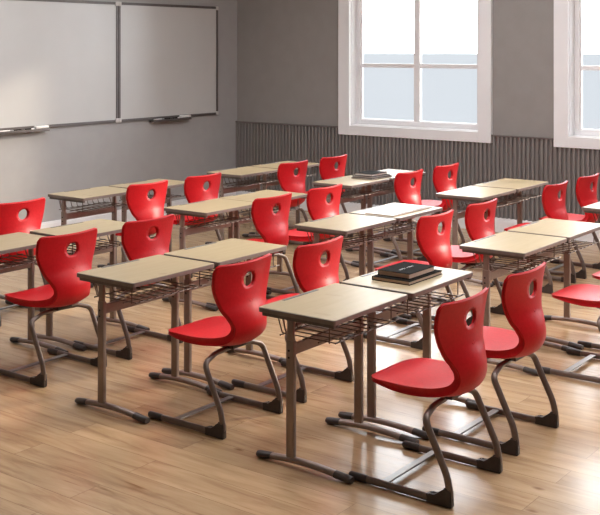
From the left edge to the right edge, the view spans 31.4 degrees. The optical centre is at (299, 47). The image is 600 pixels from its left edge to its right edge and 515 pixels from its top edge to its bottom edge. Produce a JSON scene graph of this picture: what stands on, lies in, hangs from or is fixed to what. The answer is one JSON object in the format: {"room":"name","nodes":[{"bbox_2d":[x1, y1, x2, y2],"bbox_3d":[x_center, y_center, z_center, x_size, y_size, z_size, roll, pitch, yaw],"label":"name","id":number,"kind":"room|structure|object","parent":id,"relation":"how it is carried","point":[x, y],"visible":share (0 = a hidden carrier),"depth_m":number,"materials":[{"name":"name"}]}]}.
{"room":"classroom","nodes":[
{"label":"classroom","id":0,"kind":"room"},
{"bbox_2d":[0,0,236,221],"bbox_3d":[-4.980,0.057,9.162,0.200,4.100,13.917,0,0,37],"label":"wall","id":1,"kind":"structure","parent":0,"point":[33,165],"depth_m":12.86,"materials":[{"name":"paint"}]},
{"bbox_2d":[0,128,49,133],"bbox_3d":[-3.003,0.908,11.569,0.084,0.028,0.700,0,0,37],"label":"tray","id":2,"kind":"object","parent":1,"relation":"attached to","point":[43,129],"visible":1,"depth_m":11.54,"materials":[{"name":"metal"}]},
{"bbox_2d":[34,125,48,128],"bbox_3d":[-2.846,0.885,11.757,0.044,0.042,0.180,0,0,37],"label":"eraser","id":3,"kind":"object","parent":2,"relation":"on","point":[42,126],"visible":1,"depth_m":11.73,"materials":[{"name":"white plastic"}]},
{"bbox_2d":[0,0,118,130],"bbox_3d":[-3.067,0.178,11.526,0.032,1.440,3.002,0,0,37],"label":"whiteboard","id":4,"kind":"object","parent":1,"relation":"attached to","point":[59,58],"visible":1,"depth_m":11.99,"materials":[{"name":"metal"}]},
{"bbox_2d":[40,192,235,228],"bbox_3d":[-4.904,2.025,9.078,0.022,0.165,13.473,0,0,37],"label":"baseboard","id":5,"kind":"structure","parent":1,"relation":"attached to","point":[108,216],"depth_m":12.57,"materials":[{"name":"white paint"}]},
{"bbox_2d":[118,2,217,122],"bbox_3d":[-1.630,0.178,13.450,0.032,1.440,1.801,0,0,37],"label":"whiteboard","id":6,"kind":"object","parent":1,"relation":"attached to","point":[168,53],"visible":1,"depth_m":13.39,"materials":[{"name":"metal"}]},
{"bbox_2d":[150,117,191,121],"bbox_3d":[-1.620,0.908,13.419,0.084,0.028,0.700,0,0,37],"label":"shelf","id":7,"kind":"object","parent":1,"relation":"attached to","point":[186,118],"visible":1,"depth_m":13.37,"materials":[{"name":"metal"}]},
{"bbox_2d":[179,115,190,117],"bbox_3d":[-1.463,0.885,13.608,0.044,0.042,0.180,0,0,37],"label":"eraser","id":8,"kind":"object","parent":7,"relation":"on","point":[180,116],"visible":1,"depth_m":13.57,"materials":[{"name":"white plastic"}]},
{"bbox_2d":[0,207,599,514],"bbox_3d":[0.697,2.157,4.920,14.373,0.100,13.917,0,0,37],"label":"floor","id":9,"kind":"structure","parent":0,"point":[59,455],"depth_m":5.92,"materials":[{"name":"brown wood"}]},
{"bbox_2d":[0,197,45,326],"bbox_3d":[-2.329,1.646,8.403,0.584,0.920,0.534,0,0,37],"label":"chair","id":10,"kind":"object","parent":9,"relation":"on","point":[10,222],"visible":0.44,"depth_m":8.24,"materials":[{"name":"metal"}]},
{"bbox_2d":[0,232,68,352],"bbox_3d":[-2.006,1.715,7.234,0.583,0.781,0.695,0,0,37],"label":"student desk","id":11,"kind":"object","parent":9,"relation":"on","point":[19,241],"visible":0.87,"depth_m":7.41,"materials":[{"name":"wood"}]},
{"bbox_2d":[0,252,36,269],"bbox_3d":[-2.015,1.408,7.241,0.404,0.120,0.595,0,0,37],"label":"wire basket","id":12,"kind":"object","parent":11,"relation":"on","point":[30,256],"depth_m":7.33,"materials":[{"name":"metal"}]},
{"bbox_2d":[0,228,106,387],"bbox_3d":[-1.647,1.646,6.982,0.584,0.920,0.534,0,0,37],"label":"chair","id":13,"kind":"object","parent":9,"relation":"on","point":[64,289],"visible":0.95,"depth_m":6.80,"materials":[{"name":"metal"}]},
{"bbox_2d":[48,186,126,287],"bbox_3d":[-1.862,1.715,9.777,0.583,0.781,0.695,0,0,37],"label":"student desk","id":14,"kind":"object","parent":9,"relation":"on","point":[81,195],"visible":0.55,"depth_m":9.71,"materials":[{"name":"wood"}]},
{"bbox_2d":[59,199,126,211],"bbox_3d":[-1.871,1.408,9.784,0.404,0.120,0.595,0,0,37],"label":"wire basket","id":15,"kind":"object","parent":14,"relation":"on","point":[113,204],"depth_m":9.72,"materials":[{"name":"metal"}]},
{"bbox_2d":[29,219,149,350],"bbox_3d":[-1.535,1.715,7.831,0.583,0.781,0.695,0,0,37],"label":"student desk","id":16,"kind":"object","parent":9,"relation":"on","point":[104,227],"visible":0.47,"depth_m":7.82,"materials":[{"name":"wood"}]},
{"bbox_2d":[67,237,121,254],"bbox_3d":[-1.544,1.408,7.838,0.404,0.120,0.595,0,0,37],"label":"wire basket","id":17,"kind":"object","parent":16,"relation":"on","point":[112,241],"depth_m":7.90,"materials":[{"name":"metal"}]},
{"bbox_2d":[73,214,182,359],"bbox_3d":[-1.210,1.646,7.567,0.584,0.920,0.534,0,0,37],"label":"chair","id":18,"kind":"object","parent":9,"relation":"on","point":[136,242],"visible":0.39,"depth_m":7.38,"materials":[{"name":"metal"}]},
{"bbox_2d":[90,180,171,292],"bbox_3d":[-1.495,1.646,9.519,0.584,0.920,0.534,0,0,37],"label":"chair","id":19,"kind":"object","parent":9,"relation":"on","point":[140,206],"visible":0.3,"depth_m":9.32,"materials":[{"name":"plastic"}]},
{"bbox_2d":[107,179,184,264],"bbox_3d":[-1.417,1.715,10.356,0.583,0.781,0.695,0,0,37],"label":"student desk","id":20,"kind":"object","parent":9,"relation":"on","point":[171,183],"visible":0.32,"depth_m":10.40,"materials":[{"name":"wood"}]},
{"bbox_2d":[119,192,184,200],"bbox_3d":[-1.426,1.408,10.363,0.404,0.120,0.595,0,0,37],"label":"wire basket","id":21,"kind":"object","parent":20,"relation":"on","point":[168,194],"depth_m":10.41,"materials":[{"name":"metal"}]},
{"bbox_2d":[75,255,221,422],"bbox_3d":[-0.895,1.715,6.404,0.583,0.781,0.695,0,0,37],"label":"student desk","id":22,"kind":"object","parent":9,"relation":"on","point":[129,275],"visible":0.97,"depth_m":6.32,"materials":[{"name":"wood"}]},
{"bbox_2d":[94,271,205,303],"bbox_3d":[-0.904,1.408,6.411,0.404,0.120,0.595,0,0,37],"label":"wire basket","id":23,"kind":"object","parent":22,"relation":"on","point":[141,278],"depth_m":6.26,"materials":[{"name":"metal"}]},
{"bbox_2d":[173,172,221,277],"bbox_3d":[-1.058,1.646,10.104,0.584,0.920,0.534,0,0,37],"label":"chair","id":24,"kind":"object","parent":9,"relation":"on","point":[194,191],"visible":0.36,"depth_m":9.91,"materials":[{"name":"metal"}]},
{"bbox_2d":[162,198,251,310],"bbox_3d":[-0.709,1.715,8.953,0.583,0.781,0.695,0,0,37],"label":"student desk","id":25,"kind":"object","parent":9,"relation":"on","point":[203,209],"visible":0.68,"depth_m":8.84,"materials":[{"name":"wood"}]},
{"bbox_2d":[175,208,251,227],"bbox_3d":[-0.718,1.408,8.960,0.404,0.120,0.595,0,0,37],"label":"wire basket","id":26,"kind":"object","parent":25,"relation":"on","point":[210,211],"depth_m":8.79,"materials":[{"name":"metal"}]},
{"bbox_2d":[148,253,282,439],"bbox_3d":[-0.474,1.646,6.105,0.584,0.920,0.534,0,0,37],"label":"chair","id":27,"kind":"object","parent":9,"relation":"on","point":[241,322],"visible":0.99,"depth_m":5.94,"materials":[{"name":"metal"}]},
{"bbox_2d":[162,238,286,389],"bbox_3d":[-0.458,1.715,6.989,0.583,0.781,0.695,0,0,37],"label":"student desk","id":28,"kind":"object","parent":9,"relation":"on","point":[229,251],"visible":0.59,"depth_m":6.87,"materials":[{"name":"wood"}]},
{"bbox_2d":[182,253,279,280],"bbox_3d":[-0.467,1.408,6.996,0.404,0.120,0.595,0,0,37],"label":"wire basket","id":29,"kind":"object","parent":28,"relation":"on","point":[225,258],"depth_m":6.81,"materials":[{"name":"metal"}]},
{"bbox_2d":[205,166,277,243],"bbox_3d":[-0.575,1.715,11.466,0.583,0.781,0.695,0,0,37],"label":"student desk","id":30,"kind":"object","parent":9,"relation":"on","point":[234,173],"visible":0.62,"depth_m":11.40,"materials":[{"name":"wood"}]},
{"bbox_2d":[223,177,275,186],"bbox_3d":[-0.584,1.408,11.473,0.404,0.120,0.595,0,0,37],"label":"wire basket","id":31,"kind":"object","parent":30,"relation":"on","point":[247,183],"depth_m":11.47,"materials":[{"name":"metal"}]},
{"bbox_2d":[206,193,298,306],"bbox_3d":[-0.376,1.646,8.683,0.584,0.920,0.534,0,0,37],"label":"chair","id":32,"kind":"object","parent":9,"relation":"on","point":[272,227],"visible":0.48,"depth_m":8.50,"materials":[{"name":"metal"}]},
{"bbox_2d":[221,190,306,294],"bbox_3d":[-0.298,1.715,9.520,0.583,0.781,0.695,0,0,37],"label":"student desk","id":33,"kind":"object","parent":9,"relation":"on","point":[250,197],"visible":0.32,"depth_m":9.55,"materials":[{"name":"wood"}]},
{"bbox_2d":[233,206,301,215],"bbox_3d":[-0.307,1.408,9.527,0.404,0.120,0.595,0,0,37],"label":"wire basket","id":34,"kind":"object","parent":33,"relation":"on","point":[236,213],"depth_m":9.44,"materials":[{"name":"metal"}]},
{"bbox_2d":[249,161,318,233],"bbox_3d":[-0.138,1.715,12.051,0.583,0.781,0.695,0,0,37],"label":"student desk","id":35,"kind":"object","parent":9,"relation":"on","point":[275,165],"visible":0.32,"depth_m":12.03,"materials":[{"name":"wood"}]},
{"bbox_2d":[260,167,315,179],"bbox_3d":[-0.147,1.408,12.058,0.404,0.120,0.595,0,0,37],"label":"wire basket","id":36,"kind":"object","parent":35,"relation":"on","point":[264,177],"depth_m":11.96,"materials":[{"name":"metal"}]},
{"bbox_2d":[275,160,307,253],"bbox_3d":[-0.224,1.646,11.220,0.584,0.920,0.534,0,0,37],"label":"chair","id":37,"kind":"object","parent":9,"relation":"on","point":[288,181],"visible":0.44,"depth_m":11.03,"materials":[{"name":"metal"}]},
{"bbox_2d":[231,236,353,402],"bbox_3d":[-0.037,1.646,6.690,0.584,0.920,0.534,0,0,37],"label":"chair","id":38,"kind":"object","parent":9,"relation":"on","point":[310,274],"visible":0.44,"depth_m":6.52,"materials":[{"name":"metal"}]},
{"bbox_2d":[267,183,349,293],"bbox_3d":[0.061,1.646,9.268,0.584,0.920,0.534,0,0,37],"label":"chair","id":39,"kind":"object","parent":9,"relation":"on","point":[318,207],"visible":0.45,"depth_m":9.08,"materials":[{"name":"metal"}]},
{"bbox_2d":[306,154,352,236],"bbox_3d":[0.213,1.646,11.805,0.584,0.920,0.534,0,0,37],"label":"chair","id":40,"kind":"object","parent":9,"relation":"on","point":[327,170],"visible":0.26,"depth_m":11.61,"materials":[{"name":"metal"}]},
{"bbox_2d":[256,283,418,483],"bbox_3d":[0.209,1.715,5.579,0.583,0.781,0.695,0,0,37],"label":"student desk","id":41,"kind":"object","parent":9,"relation":"on","point":[329,306],"visible":0.99,"depth_m":5.49,"materials":[{"name":"brown wood"}]},
{"bbox_2d":[278,305,398,343],"bbox_3d":[0.200,1.408,5.586,0.404,0.120,0.595,0,0,37],"label":"wire basket","id":42,"kind":"object","parent":41,"relation":"on","point":[341,313],"depth_m":5.43,"materials":[{"name":"metal"}]},
{"bbox_2d":[294,213,403,338],"bbox_3d":[0.376,1.715,8.105,0.583,0.781,0.695,0,0,37],"label":"student desk","id":43,"kind":"object","parent":9,"relation":"on","point":[345,224],"visible":0.62,"depth_m":8.09,"materials":[{"name":"wood"}]},
{"bbox_2d":[307,225,390,247],"bbox_3d":[0.367,1.408,8.112,0.404,0.120,0.595,0,0,37],"label":"wire basket","id":44,"kind":"object","parent":43,"relation":"on","point":[351,229],"depth_m":7.95,"materials":[{"name":"metal"}]},
{"bbox_2d":[312,175,391,266],"bbox_3d":[0.536,1.715,10.636,0.583,0.781,0.695,0,0,37],"label":"student desk","id":45,"kind":"object","parent":9,"relation":"on","point":[348,183],"visible":0.66,"depth_m":10.59,"materials":[{"name":"wood"}]},
{"bbox_2d":[321,183,384,198],"bbox_3d":[0.527,1.408,10.643,0.404,0.120,0.595,0,0,37],"label":"wire basket","id":46,"kind":"object","parent":45,"relation":"on","point":[362,192],"depth_m":10.51,"materials":[{"name":"metal"}]},
{"bbox_2d":[351,175,391,179],"bbox_3d":[0.734,1.320,10.881,0.255,0.014,0.375,0,0,37],"label":"book","id":47,"kind":"object","parent":45,"relation":"on","point":[389,175],"visible":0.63,"depth_m":10.76,"materials":[{"name":"grey paper"}]},
{"bbox_2d":[353,174,389,177],"bbox_3d":[0.734,1.305,10.885,0.240,0.014,0.330,0,0,37],"label":"book","id":48,"kind":"object","parent":47,"relation":"on","point":[385,174],"visible":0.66,"depth_m":10.79,"materials":[{"name":"grey paper"}]},
{"bbox_2d":[355,170,386,176],"bbox_3d":[0.725,1.286,10.885,0.215,0.024,0.280,0,0,37],"label":"book","id":49,"kind":"object","parent":48,"relation":"on","point":[371,173],"visible":1,"depth_m":10.83,"materials":[{"name":"grey paper"}]},
{"bbox_2d":[352,169,425,254],"bbox_3d":[0.973,1.715,11.221,0.583,0.781,0.695,0,0,37],"label":"student desk","id":50,"kind":"object","parent":9,"relation":"on","point":[393,172],"visible":0.43,"depth_m":11.17,"materials":[{"name":"wood"}]},
{"bbox_2d":[365,182,413,190],"bbox_3d":[0.964,1.408,11.228,0.404,0.120,0.595,0,0,37],"label":"wire basket","id":51,"kind":"object","parent":50,"relation":"on","point":[384,187],"depth_m":11.12,"materials":[{"name":"metal"}]},
{"bbox_2d":[352,169,427,267],"bbox_3d":[0.895,1.646,10.384,0.584,0.920,0.534,0,0,37],"label":"chair","id":52,"kind":"object","parent":9,"relation":"on","point":[406,193],"visible":0.41,"depth_m":10.19,"materials":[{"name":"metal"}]},
{"bbox_2d":[349,203,447,318],"bbox_3d":[0.813,1.715,8.690,0.583,0.781,0.695,0,0,37],"label":"student desk","id":53,"kind":"object","parent":9,"relation":"on","point":[408,229],"visible":0.42,"depth_m":8.59,"materials":[{"name":"wood"}]},
{"bbox_2d":[373,221,416,233],"bbox_3d":[0.804,1.408,8.697,0.404,0.120,0.595,0,0,37],"label":"wire basket","id":54,"kind":"object","parent":53,"relation":"on","point":[409,224],"depth_m":8.63,"materials":[{"name":"metal"}]},
{"bbox_2d":[365,204,431,216],"bbox_3d":[0.806,1.317,8.673,0.270,0.020,0.600,0,0,37],"label":"open notebook","id":55,"kind":"object","parent":53,"relation":"on","point":[398,209],"visible":1,"depth_m":8.62,"materials":[{"name":"white paper"}]},
{"bbox_2d":[338,267,475,439],"bbox_3d":[0.653,1.715,6.159,0.583,0.781,0.695,0,0,37],"label":"student desk","id":56,"kind":"object","parent":9,"relation":"on","point":[449,276],"visible":0.56,"depth_m":6.00,"materials":[{"name":"wood"}]},
{"bbox_2d":[372,269,442,285],"bbox_3d":[0.622,1.316,6.169,0.250,0.022,0.375,0,0,37],"label":"book","id":57,"kind":"object","parent":56,"relation":"on","point":[435,273],"visible":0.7,"depth_m":6.05,"materials":[{"name":"black paper"}]},
{"bbox_2d":[378,261,434,279],"bbox_3d":[0.618,1.289,6.174,0.213,0.032,0.287,0,0,37],"label":"book","id":58,"kind":"object","parent":57,"relation":"on","point":[405,270],"visible":1,"depth_m":6.12,"materials":[{"name":"paper"}]},
{"bbox_2d":[382,282,464,314],"bbox_3d":[0.644,1.408,6.166,0.404,0.120,0.595,0,0,37],"label":"wire basket","id":59,"kind":"object","parent":56,"relation":"on","point":[425,289],"depth_m":5.98,"materials":[{"name":"metal"}]},
{"bbox_2d":[363,209,454,349],"bbox_3d":[0.819,1.646,7.789,0.584,0.920,0.534,0,0,37],"label":"chair","id":60,"kind":"object","parent":9,"relation":"on","point":[435,246],"visible":0.57,"depth_m":7.59,"materials":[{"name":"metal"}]},
{"bbox_2d":[349,287,502,508],"bbox_3d":[0.627,1.646,5.245,0.584,0.920,0.534,0,0,37],"label":"chair","id":61,"kind":"object","parent":9,"relation":"on","point":[461,346],"visible":1,"depth_m":5.08,"materials":[{"name":"red plastic"}]},
{"bbox_2d":[392,162,464,256],"bbox_3d":[1.332,1.646,10.969,0.584,0.920,0.534,0,0,37],"label":"chair","id":62,"kind":"object","parent":9,"relation":"on","point":[441,182],"visible":0.55,"depth_m":10.77,"materials":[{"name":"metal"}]},
{"bbox_2d":[410,198,504,325],"bbox_3d":[1.252,1.646,8.378,0.584,0.920,0.534,0,0,37],"label":"chair","id":63,"kind":"object","parent":9,"relation":"on","point":[477,227],"visible":0.53,"depth_m":8.17,"materials":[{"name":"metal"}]},
{"bbox_2d":[435,186,521,286],"bbox_3d":[1.647,1.715,9.806,0.583,0.781,0.695,0,0,37],"label":"student desk","id":64,"kind":"object","parent":9,"relation":"on","point":[474,194],"visible":0.54,"depth_m":9.64,"materials":[{"name":"wood"}]},
{"bbox_2d":[445,195,511,210],"bbox_3d":[1.638,1.408,9.813,0.404,0.120,0.595,0,0,37],"label":"wire basket","id":65,"kind":"object","parent":64,"relation":"on","point":[485,197],"depth_m":9.60,"materials":[{"name":"metal"}]},
{"bbox_2d":[422,262,558,455],"bbox_3d":[1.058,1.646,5.872,0.584,0.920,0.534,0,0,37],"label":"chair","id":66,"kind":"object","parent":9,"relation":"on","point":[523,311],"visible":0.81,"depth_m":5.68,"materials":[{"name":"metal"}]},
{"bbox_2d":[473,178,551,269],"bbox_3d":[2.084,1.715,10.391,0.583,0.781,0.695,0,0,37],"label":"student desk","id":67,"kind":"object","parent":9,"relation":"on","point":[519,185],"visible":0.34,"depth_m":10.40,"materials":[{"name":"wood"}]},
{"bbox_2d":[494,186,541,201],"bbox_3d":[2.075,1.408,10.398,0.404,0.120,0.595,0,0,37],"label":"wire basket","id":68,"kind":"object","parent":67,"relation":"on","point":[516,196],"depth_m":10.30,"materials":[{"name":"metal"}]},
{"bbox_2d":[459,231,574,375],"bbox_3d":[1.487,1.715,7.275,0.583,0.781,0.695,0,0,37],"label":"student desk","id":69,"kind":"object","parent":9,"relation":"on","point":[515,245],"visible":0.77,"depth_m":7.15,"materials":[{"name":"wood"}]},
{"bbox_2d":[473,246,560,271],"bbox_3d":[1.478,1.408,7.282,0.404,0.120,0.595,0,0,37],"label":"wire basket","id":70,"kind":"object","parent":69,"relation":"on","point":[529,250],"depth_m":7.11,"materials":[{"name":"metal"}]},
{"bbox_2d":[492,180,575,293],"bbox_3d":[2.088,1.646,9.492,0.584,0.920,0.534,0,0,37],"label":"chair","id":71,"kind":"object","parent":9,"relation":"on","point":[554,207],"visible":0.52,"depth_m":9.27,"materials":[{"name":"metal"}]},
{"bbox_2d":[508,218,599,349],"bbox_3d":[1.923,1.715,7.860,0.583,0.781,0.695,0,0,37],"label":"student desk","id":72,"kind":"object","parent":9,"relation":"on","point":[568,229],"visible":0.64,"depth_m":7.86,"materials":[{"name":"wood"}]},
{"bbox_2d":[542,232,599,253],"bbox_3d":[1.915,1.408,7.867,0.404,0.120,0.595,0,0,37],"label":"wire basket","id":73,"kind":"object","parent":72,"relation":"on","point":[573,235],"depth_m":7.66,"materials":[{"name":"metal"}]},
{"bbox_2d":[535,284,599,382],"bbox_3d":[1.917,1.646,6.969,0.584,0.920,0.534,0,0,37],"label":"chair","id":74,"kind":"object","parent":9,"relation":"on","point":[588,295],"visible":0.99,"depth_m":6.94,"materials":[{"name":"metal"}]},
{"bbox_2d":[539,173,599,278],"bbox_3d":[2.529,1.646,10.074,0.584,0.920,0.534,0,0,37],"label":"chair","id":75,"kind":"object","parent":9,"relation":"on","point":[585,196],"visible":0.62,"depth_m":9.86,"materials":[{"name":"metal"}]},
{"bbox_2d":[578,271,599,348],"bbox_3d":[2.345,1.646,7.561,0.584,0.920,0.534,0,0,37],"label":"chair","id":76,"kind":"object","parent":9,"relation":"on","point":[596,275],"visible":0.98,"depth_m":7.48,"materials":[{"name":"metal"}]},
{"bbox_2d":[582,202,599,222],"bbox_3d":[2.758,1.715,8.976,0.583,0.781,0.695,0,0,37],"label":"student desk","id":77,"kind":"object","parent":9,"relation":"on","point":[592,208],"visible":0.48,"depth_m":8.84,"materials":[{"name":"wood"}]},
{"bbox_2d":[237,0,553,137],"bbox_3d":[4.802,0.057,10.414,13.973,4.100,0.200,0,0,37],"label":"wall","id":78,"kind":"structure","parent":0,"point":[287,50],"depth_m":13.67,"materials":[{"name":"paint"}]},
{"bbox_2d":[235,121,553,139],"bbox_3d":[4.731,1.008,10.319,13.973,0.017,0.038,0,0,37],"label":"trim","id":79,"kind":"structure","parent":78,"relation":"attached to","point":[235,121],"depth_m":13.64,"materials":[{"name":"paint"}]},
{"bbox_2d":[338,0,492,142],"bbox_3d":[1.403,-0.173,12.927,2.120,2.539,0.244,0,0,37],"label":"window","id":80,"kind":"structure","parent":78,"relation":"in","point":[351,121],"depth_m":12.96,"materials":[{"name":"white paint"}]},
{"bbox_2d":[236,122,599,222],"bbox_3d":[4.730,1.497,10.322,13.969,0.960,0.034,0,0,37],"label":"wainscoting","id":81,"kind":"structure","parent":78,"relation":"attached to","point":[256,143],"depth_m":12.71,"materials":[{"name":"paint"}]},
{"bbox_2d":[236,191,599,242],"bbox_3d":[4.729,2.025,10.316,13.973,0.165,0.044,0,0,37],"label":"baseboard","id":82,"kind":"structure","parent":78,"relation":"attached to","point":[500,223],"depth_m":12.39,"materials":[{"name":"white paint"}]},
{"bbox_2d":[554,0,599,149],"bbox_3d":[3.709,-0.173,11.204,2.120,2.539,0.244,0,0,37],"label":"window","id":83,"kind":"structure","parent":78,"relation":"in","point":[569,132],"depth_m":11.71,"materials":[{"name":"white paint"}]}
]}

